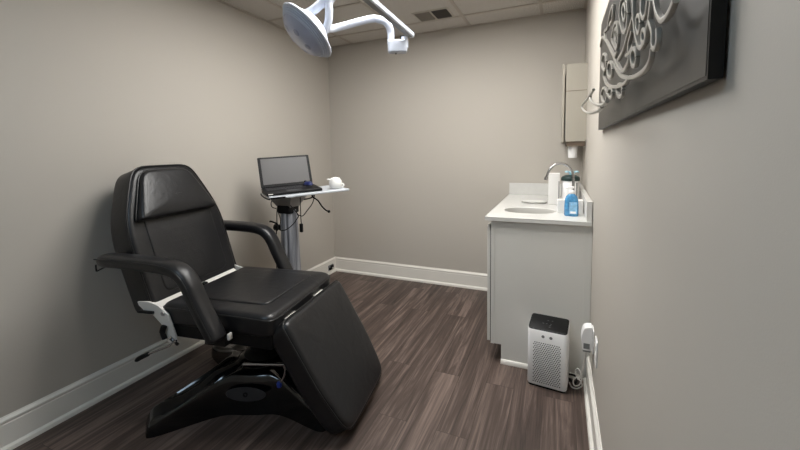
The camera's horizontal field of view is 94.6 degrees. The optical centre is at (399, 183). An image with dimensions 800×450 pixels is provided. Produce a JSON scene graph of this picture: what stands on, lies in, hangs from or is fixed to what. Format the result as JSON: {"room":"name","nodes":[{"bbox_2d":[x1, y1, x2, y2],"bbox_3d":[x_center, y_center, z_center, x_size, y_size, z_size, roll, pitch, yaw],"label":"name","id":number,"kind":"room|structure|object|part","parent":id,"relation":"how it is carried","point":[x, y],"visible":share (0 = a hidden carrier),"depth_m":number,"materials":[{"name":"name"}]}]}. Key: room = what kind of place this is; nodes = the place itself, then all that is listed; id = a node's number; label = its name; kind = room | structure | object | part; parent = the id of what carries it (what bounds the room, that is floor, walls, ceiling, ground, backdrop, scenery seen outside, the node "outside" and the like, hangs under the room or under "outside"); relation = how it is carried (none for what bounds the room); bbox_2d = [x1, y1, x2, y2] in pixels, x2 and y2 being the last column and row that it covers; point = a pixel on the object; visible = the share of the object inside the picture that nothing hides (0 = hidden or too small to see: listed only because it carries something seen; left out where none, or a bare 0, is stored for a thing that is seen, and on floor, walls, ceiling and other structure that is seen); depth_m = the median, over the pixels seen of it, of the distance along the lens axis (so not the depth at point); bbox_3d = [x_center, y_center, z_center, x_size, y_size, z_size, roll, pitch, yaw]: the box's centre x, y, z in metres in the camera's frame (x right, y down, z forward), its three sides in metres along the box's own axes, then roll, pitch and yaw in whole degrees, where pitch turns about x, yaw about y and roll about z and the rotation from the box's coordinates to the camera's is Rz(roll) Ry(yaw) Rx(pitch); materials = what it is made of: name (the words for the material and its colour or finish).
{"room":"examination room","nodes":[
{"label":"examination room","id":0,"kind":"room"},
{"bbox_2d":[0,0,334,417],"bbox_3d":[-1.693,-0.038,2.006,0.100,2.440,4.730,1,5,23],"label":"wall","id":1,"kind":"structure","parent":0,"point":[93,93],"depth_m":2.05,"materials":[{"name":"beige paint"}]},
{"bbox_2d":[0,257,335,449],"bbox_3d":[-1.613,1.100,2.080,0.030,0.157,4.530,1,5,23],"label":"baseboard","id":2,"kind":"structure","parent":1,"relation":"attached to","point":[24,424],"depth_m":1.96,"materials":[{"name":"white paint"}]},
{"bbox_2d":[217,0,285,29],"bbox_3d":[-1.660,-1.249,1.875,0.020,0.006,4.530,1,5,23],"label":"trim","id":3,"kind":"structure","parent":1,"relation":"attached to","point":[221,1],"depth_m":2.93,"materials":[{"name":"beige metal"}]},
{"bbox_2d":[267,17,282,21],"bbox_3d":[-0.991,-1.366,3.067,0.300,0.006,0.024,1,5,23],"label":"trim","id":4,"kind":"structure","parent":1,"relation":"attached to","point":[277,19],"depth_m":3.08,"materials":[{"name":"beige metal"}]},
{"bbox_2d":[328,264,333,270],"bbox_3d":[-0.750,0.920,4.041,0.022,0.056,0.090,1,5,23],"label":"outlet","id":5,"kind":"object","parent":1,"relation":"attached to","point":[330,267],"visible":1,"depth_m":4.02,"materials":[{"name":"grey plastic"}]},
{"bbox_2d":[13,271,588,449],"bbox_3d":[-0.489,1.250,1.607,2.672,0.100,4.730,1,5,23],"label":"floor","id":6,"kind":"structure","parent":0,"point":[442,384],"depth_m":1.95,"materials":[{"name":"brown wood"}]},
{"bbox_2d":[93,164,380,437],"bbox_3d":[-0.820,0.529,2.047,1.392,1.272,0.933,0,5,15],"label":"chair","id":7,"kind":"object","parent":6,"relation":"on","point":[287,342],"visible":1,"depth_m":1.87,"materials":[{"name":"black leather"}]},
{"bbox_3d":[-1.132,0.526,1.725,0.696,0.372,0.090,0,5,15],"label":"armrest","id":8,"kind":"part","parent":7,"relation":"part of","materials":[{"name":"black leather"}]},
{"bbox_3d":[-1.165,0.803,1.797,0.167,0.087,0.018,-1,5,5],"label":"recline lever","id":9,"kind":"part","parent":7,"relation":"part of","materials":[{"name":"silver metal"}]},
{"bbox_3d":[-1.317,0.275,2.154,0.345,0.750,0.627,0,5,15],"label":"backrest","id":10,"kind":"part","parent":7,"relation":"part of","materials":[{"name":"black leather"}]},
{"bbox_3d":[-1.104,0.770,1.802,0.016,0.064,0.053,0,5,15],"label":"bracket rod","id":11,"kind":"part","parent":7,"relation":"part of","materials":[{"name":"silver metal"}]},
{"bbox_2d":[137,168,215,220],"bbox_3d":[-1.292,0.045,2.114,0.127,0.256,0.508,0,5,15],"label":"headrest pillow","id":12,"kind":"object","parent":7,"relation":"on","point":[162,193],"depth_m":2.06,"materials":[{"name":"black leather"}]},
{"bbox_3d":[-1.222,0.351,2.135,0.135,0.398,0.450,0,5,15],"label":"panel","id":13,"kind":"part","parent":7,"relation":"part of","materials":[{"name":"black leather"}]},
{"bbox_3d":[-1.150,0.601,2.114,0.090,0.059,0.585,0,5,15],"label":"plate","id":14,"kind":"part","parent":7,"relation":"part of","materials":[{"name":"white metal"}]},
{"bbox_3d":[-0.778,0.699,2.044,0.575,0.068,0.610,0,5,15],"label":"seat frame","id":15,"kind":"part","parent":7,"relation":"part of","materials":[{"name":"black plastic"}]},
{"bbox_3d":[-0.773,1.058,1.850,0.208,0.070,0.015,-1,5,3],"label":"access plate","id":16,"kind":"part","parent":7,"relation":"part of","materials":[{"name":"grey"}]},
{"bbox_3d":[-0.796,0.618,2.041,0.632,0.118,0.640,0,5,15],"label":"seat","id":17,"kind":"part","parent":7,"relation":"part of","materials":[{"name":"black leather"}]},
{"bbox_3d":[-0.807,0.563,2.040,0.480,0.021,0.450,0,5,15],"label":"panel","id":18,"kind":"part","parent":7,"relation":"part of","materials":[{"name":"black leather"}]},
{"bbox_3d":[-1.031,0.449,2.497,0.696,0.387,0.090,0,5,15],"label":"armrest","id":19,"kind":"part","parent":7,"relation":"part of","materials":[{"name":"black leather"}]},
{"bbox_3d":[-0.664,0.894,1.823,0.257,0.052,0.018,0,5,15],"label":"release rod","id":20,"kind":"part","parent":7,"relation":"part of","materials":[{"name":"silver metal"}]},
{"bbox_3d":[-0.575,0.886,1.787,0.044,0.203,0.014,-1,5,-2],"label":"lift lever","id":21,"kind":"part","parent":7,"relation":"part of","materials":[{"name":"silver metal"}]},
{"bbox_2d":[261,185,348,269],"bbox_3d":[-0.701,0.575,2.735,0.623,1.056,0.517,-4,6,-28],"label":"cart","id":22,"kind":"object","parent":6,"relation":"on","point":[287,205],"visible":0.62,"depth_m":2.58,"materials":[{"name":"grey"}]},
{"bbox_2d":[257,155,321,196],"bbox_3d":[-0.819,-0.068,2.730,0.396,0.276,0.343,-4,6,-28],"label":"laptop","id":23,"kind":"object","parent":22,"relation":"on","point":[283,175],"visible":0.89,"depth_m":2.81,"materials":[{"name":"black plastic"}]},
{"bbox_3d":[-0.882,-0.093,2.844,0.386,0.226,0.077,-6,7,-28],"label":"lid","id":24,"kind":"part","parent":23,"relation":"part of","materials":[{"name":"black plastic"}]},
{"bbox_2d":[303,180,312,185],"bbox_3d":[-0.695,-0.001,2.795,0.096,0.038,0.062,3,6,39],"label":"mouse","id":25,"kind":"object","parent":23,"relation":"on","point":[306,183],"visible":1,"depth_m":2.77,"materials":[{"name":"blue plastic"}]},
{"bbox_2d":[262,185,348,199],"bbox_3d":[-0.710,0.062,2.756,0.560,0.038,0.400,-4,6,-28],"label":"tray","id":26,"kind":"object","parent":22,"relation":"on","point":[325,189],"depth_m":2.59,"materials":[{"name":"grey plastic"}]},
{"bbox_2d":[327,177,343,188],"bbox_3d":[-0.480,-0.002,2.764,0.104,0.089,0.097,0,5,17],"label":"pot","id":27,"kind":"object","parent":22,"relation":"on","point":[335,182],"visible":1,"depth_m":2.73,"materials":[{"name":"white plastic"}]},
{"bbox_2d":[487,221,592,378],"bbox_3d":[1.017,0.624,2.719,0.609,0.897,1.185,1,5,23],"label":"vanity cabinet","id":28,"kind":"object","parent":6,"relation":"on","point":[545,269],"visible":0.59,"depth_m":2.17,"materials":[{"name":"white laminate"}]},
{"bbox_3d":[0.666,0.598,2.559,0.019,0.734,0.578,1,5,23],"label":"door","id":29,"kind":"part","parent":28,"relation":"part of","materials":[{"name":"white laminate"}]},
{"bbox_2d":[485,183,592,225],"bbox_3d":[1.018,0.185,2.672,0.580,0.280,1.194,1,5,23],"label":"countertop","id":30,"kind":"structure","parent":28,"relation":"on","point":[511,208],"depth_m":2.49,"materials":[{"name":"white stone"}]},
{"bbox_2d":[505,208,554,213],"bbox_3d":[0.854,0.265,2.445,0.312,0.167,0.252,1,5,23],"label":"sink basin","id":31,"kind":"object","parent":30,"relation":"in","point":[507,210],"depth_m":2.54,"materials":[{"name":"white ceramic"}]},
{"bbox_2d":[521,200,546,203],"bbox_3d":[0.999,0.140,2.753,0.188,0.016,0.113,1,5,23],"label":"soap dish","id":32,"kind":"object","parent":30,"relation":"on","point":[523,201],"visible":1,"depth_m":2.75,"materials":[{"name":"grey ceramic"}]},
{"bbox_2d":[548,173,559,204],"bbox_3d":[1.122,0.039,2.689,0.075,0.224,0.092,1,5,23],"label":"dispenser","id":33,"kind":"object","parent":30,"relation":"on","point":[554,178],"visible":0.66,"depth_m":2.65,"materials":[{"name":"white plastic"}]},
{"bbox_2d":[544,162,580,198],"bbox_3d":[1.094,0.013,2.489,0.233,0.311,0.087,1,5,23],"label":"faucet","id":34,"kind":"object","parent":30,"relation":"on","point":[557,163],"visible":0.69,"depth_m":2.47,"materials":[{"name":"silver metal"}]},
{"bbox_3d":[1.077,-0.006,2.488,0.189,0.271,0.019,0,5,11],"label":"spout","id":35,"kind":"part","parent":34,"relation":"part of","materials":[{"name":"silver metal"}]},
{"bbox_2d":[557,199,582,213],"bbox_3d":[1.073,0.143,2.333,0.148,0.080,0.076,1,5,23],"label":"tissue box","id":36,"kind":"object","parent":30,"relation":"on","point":[560,202],"visible":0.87,"depth_m":2.31,"materials":[{"name":"white cardboard"}]},
{"bbox_2d":[561,175,579,198],"bbox_3d":[1.224,0.045,2.652,0.124,0.214,0.124,1,5,23],"label":"wipes canister","id":37,"kind":"object","parent":30,"relation":"on","point":[566,180],"visible":0.67,"depth_m":2.61,"materials":[{"name":"white plastic"}]},
{"bbox_3d":[1.222,-0.040,2.645,0.124,0.042,0.124,1,5,23],"label":"lid","id":38,"kind":"part","parent":37,"relation":"part of","materials":[{"name":"grey"}]},
{"bbox_2d":[564,186,578,215],"bbox_3d":[1.025,0.106,2.207,0.080,0.178,0.056,1,5,23],"label":"soap bottle","id":39,"kind":"object","parent":30,"relation":"on","point":[571,205],"visible":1,"depth_m":2.19,"materials":[{"name":"blue plastic"}]},
{"bbox_3d":[0.827,1.110,2.208,0.437,0.026,0.014,1,5,23],"label":"shoe moulding","id":40,"kind":"part","parent":28,"relation":"part of","materials":[{"name":"white paint"}]},
{"bbox_2d":[527,313,569,392],"bbox_3d":[0.838,0.951,2.085,0.206,0.363,0.146,2,6,29],"label":"air purifier","id":41,"kind":"object","parent":6,"relation":"on","point":[548,336],"visible":1,"depth_m":2.03,"materials":[{"name":"white plastic"}]},
{"bbox_2d":[533,341,560,387],"bbox_3d":[0.804,0.993,2.026,0.143,0.233,0.001,2,6,29],"label":"grille","id":42,"kind":"object","parent":41,"relation":"attached to","point":[534,341],"depth_m":2.02,"materials":[{"name":"white plastic"}]},
{"bbox_3d":[0.836,0.788,2.071,0.200,0.036,0.138,2,6,29],"label":"control panel","id":43,"kind":"part","parent":41,"relation":"part of","materials":[{"name":"black plastic"}]},
{"bbox_2d":[568,373,577,383],"bbox_3d":[0.976,1.102,2.077,0.060,0.052,0.036,0,5,10],"label":"power cord","id":44,"kind":"object","parent":6,"relation":"on","point":[571,374],"visible":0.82,"depth_m":2.08,"materials":[{"name":"black plastic"}]},
{"bbox_2d":[569,352,586,388],"bbox_3d":[0.953,0.991,1.978,0.040,0.291,0.157,-2,5,-14],"label":"power cord","id":45,"kind":"object","parent":6,"relation":"on","point":[576,369],"visible":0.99,"depth_m":1.97,"materials":[{"name":"white plastic"}]},
{"bbox_2d":[222,0,584,46],"bbox_3d":[-0.536,-1.270,1.385,2.672,0.080,4.730,1,5,23],"label":"ceiling","id":46,"kind":"structure","parent":0,"point":[402,9],"depth_m":2.96,"materials":[{"name":"tile"}]},
{"bbox_2d":[320,2,360,11],"bbox_3d":[-0.562,-1.358,2.882,0.586,0.006,0.024,1,5,23],"label":"trim","id":47,"kind":"structure","parent":46,"relation":"attached to","point":[356,3],"depth_m":2.82,"materials":[{"name":"beige metal"}]},
{"bbox_2d":[282,0,413,57],"bbox_3d":[-0.364,-0.910,1.462,0.561,0.644,1.212,0,5,16],"label":"light","id":48,"kind":"object","parent":46,"relation":"hanging from","point":[303,27],"visible":1,"depth_m":1.73,"materials":[{"name":"white plastic"}]},
{"bbox_3d":[-0.211,-0.799,1.888,0.380,0.143,0.083,-3,6,-25],"label":"bent arm","id":49,"kind":"part","parent":48,"relation":"part of","materials":[{"name":"white metal"}]},
{"bbox_3d":[-0.145,-0.742,1.450,0.034,0.028,1.146,1,5,21],"label":"swivel rail","id":50,"kind":"part","parent":48,"relation":"part of","materials":[{"name":"white metal"}]},
{"bbox_3d":[0.025,-0.748,1.956,0.038,0.060,0.040,1,5,23],"label":"pivot post","id":51,"kind":"part","parent":48,"relation":"part of","materials":[{"name":"white metal"}]},
{"bbox_2d":[338,27,393,36],"bbox_3d":[-0.320,-1.411,3.440,0.586,0.006,0.024,1,5,23],"label":"trim","id":52,"kind":"structure","parent":46,"relation":"attached to","point":[393,27],"depth_m":3.45,"materials":[{"name":"beige metal"}]},
{"bbox_2d":[411,7,453,21],"bbox_3d":[0.274,-1.383,3.042,0.300,0.012,0.216,1,5,23],"label":"ceiling vent","id":53,"kind":"object","parent":46,"relation":"in","point":[440,13],"visible":1,"depth_m":3.03,"materials":[{"name":"beige metal"}]},
{"bbox_2d":[405,15,460,25],"bbox_3d":[0.240,-1.400,3.198,0.586,0.006,0.024,1,5,23],"label":"trim","id":54,"kind":"structure","parent":46,"relation":"attached to","point":[459,15],"depth_m":3.18,"materials":[{"name":"beige metal"}]},
{"bbox_2d":[463,2,538,15],"bbox_3d":[0.800,-1.389,2.956,0.586,0.006,0.024,1,5,23],"label":"trim","id":55,"kind":"structure","parent":46,"relation":"attached to","point":[538,2],"depth_m":2.95,"materials":[{"name":"beige metal"}]},
{"bbox_2d":[328,9,585,273],"bbox_3d":[0.405,-0.218,3.611,2.472,2.440,0.100,1,5,23],"label":"wall","id":56,"kind":"structure","parent":0,"point":[428,140],"depth_m":3.54,"materials":[{"name":"beige paint"}]},
{"bbox_2d":[264,0,352,43],"bbox_3d":[-1.383,-1.243,1.756,0.024,0.006,4.530,1,5,23],"label":"trim","id":57,"kind":"structure","parent":56,"relation":"attached to","point":[268,1],"depth_m":3.16,"materials":[{"name":"beige metal"}]},
{"bbox_2d":[357,0,405,35],"bbox_3d":[-0.823,-1.232,1.514,0.024,0.006,4.530,1,5,23],"label":"trim","id":58,"kind":"structure","parent":56,"relation":"attached to","point":[364,4],"depth_m":2.89,"materials":[{"name":"beige metal"}]},
{"bbox_2d":[335,256,486,290],"bbox_3d":[0.148,0.920,3.761,1.922,0.157,0.030,1,5,23],"label":"baseboard","id":59,"kind":"structure","parent":56,"relation":"attached to","point":[446,277],"depth_m":3.76,"materials":[{"name":"white paint"}]},
{"bbox_2d":[331,8,583,47],"bbox_3d":[0.359,-1.425,3.450,2.432,0.006,0.020,1,5,23],"label":"trim","id":60,"kind":"structure","parent":56,"relation":"attached to","point":[580,8],"depth_m":3.31,"materials":[{"name":"beige metal"}]},
{"bbox_2d":[449,0,470,26],"bbox_3d":[-0.263,-1.222,1.272,0.024,0.006,4.530,1,5,23],"label":"trim","id":61,"kind":"structure","parent":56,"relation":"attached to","point":[451,1],"depth_m":2.99,"materials":[{"name":"beige metal"}]},
{"bbox_2d":[538,0,543,15],"bbox_3d":[0.297,-1.210,1.030,0.024,0.006,4.530,1,5,23],"label":"trim","id":62,"kind":"structure","parent":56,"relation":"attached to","point":[540,1],"depth_m":2.92,"materials":[{"name":"white metal"}]},
{"bbox_2d":[561,62,587,145],"bbox_3d":[1.352,-0.588,2.879,0.166,0.596,0.402,1,5,23],"label":"upper cabinet","id":63,"kind":"object","parent":56,"relation":"attached to","point":[574,95],"visible":0.98,"depth_m":2.70,"materials":[{"name":"beige laminate"}]},
{"bbox_3d":[1.283,-0.605,2.907,0.017,0.566,0.400,1,5,23],"label":"door","id":64,"kind":"part","parent":63,"relation":"part of","materials":[{"name":"beige laminate"}]},
{"bbox_2d":[567,146,577,157],"bbox_3d":[1.306,-0.236,2.792,0.076,0.088,0.076,1,5,23],"label":"dispenser","id":65,"kind":"object","parent":63,"relation":"hanging from","point":[572,150],"visible":1,"depth_m":2.77,"materials":[{"name":"white plastic"}]},
{"bbox_2d":[582,0,799,449],"bbox_3d":[0.668,0.008,0.986,0.100,2.440,4.730,1,5,23],"label":"wall","id":66,"kind":"structure","parent":0,"point":[694,195],"depth_m":0.47,"materials":[{"name":"beige paint"}]},
{"bbox_2d":[542,0,561,3],"bbox_3d":[1.237,-1.381,2.767,0.318,0.006,0.024,1,5,23],"label":"trim","id":67,"kind":"structure","parent":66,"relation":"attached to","point":[550,0],"depth_m":2.80,"materials":[{"name":"white metal"}]},
{"bbox_2d":[581,323,591,352],"bbox_3d":[0.951,0.787,1.883,0.048,0.135,0.062,1,5,23],"label":"plug","id":68,"kind":"object","parent":66,"relation":"attached to","point":[586,331],"visible":1,"depth_m":1.86,"materials":[{"name":"white plastic"}]},
{"bbox_2d":[583,356,602,449],"bbox_3d":[0.393,1.196,0.567,0.030,0.157,3.338,1,5,23],"label":"baseboard","id":69,"kind":"structure","parent":66,"relation":"attached to","point":[594,437],"depth_m":1.74,"materials":[{"name":"white paint"}]},
{"bbox_2d":[592,325,593,353],"bbox_3d":[0.973,0.789,1.864,0.008,0.120,0.074,1,5,23],"label":"wall outlet","id":70,"kind":"object","parent":66,"relation":"attached to","point":[592,325],"visible":0.79,"depth_m":1.84,"materials":[{"name":"white plastic"}]},
{"bbox_2d":[594,336,597,367],"bbox_3d":[0.901,0.775,1.697,0.008,0.120,0.074,1,5,23],"label":"wall outlet","id":71,"kind":"object","parent":66,"relation":"attached to","point":[596,341],"visible":1,"depth_m":1.67,"materials":[{"name":"white plastic"}]},
{"bbox_2d":[581,0,727,129],"bbox_3d":[0.588,-0.403,1.022,0.090,0.453,1.330,1,5,23],"label":"wall art","id":72,"kind":"object","parent":66,"relation":"attached to","point":[654,53],"visible":1,"depth_m":0.61,"materials":[{"name":"metal"}]}
]}

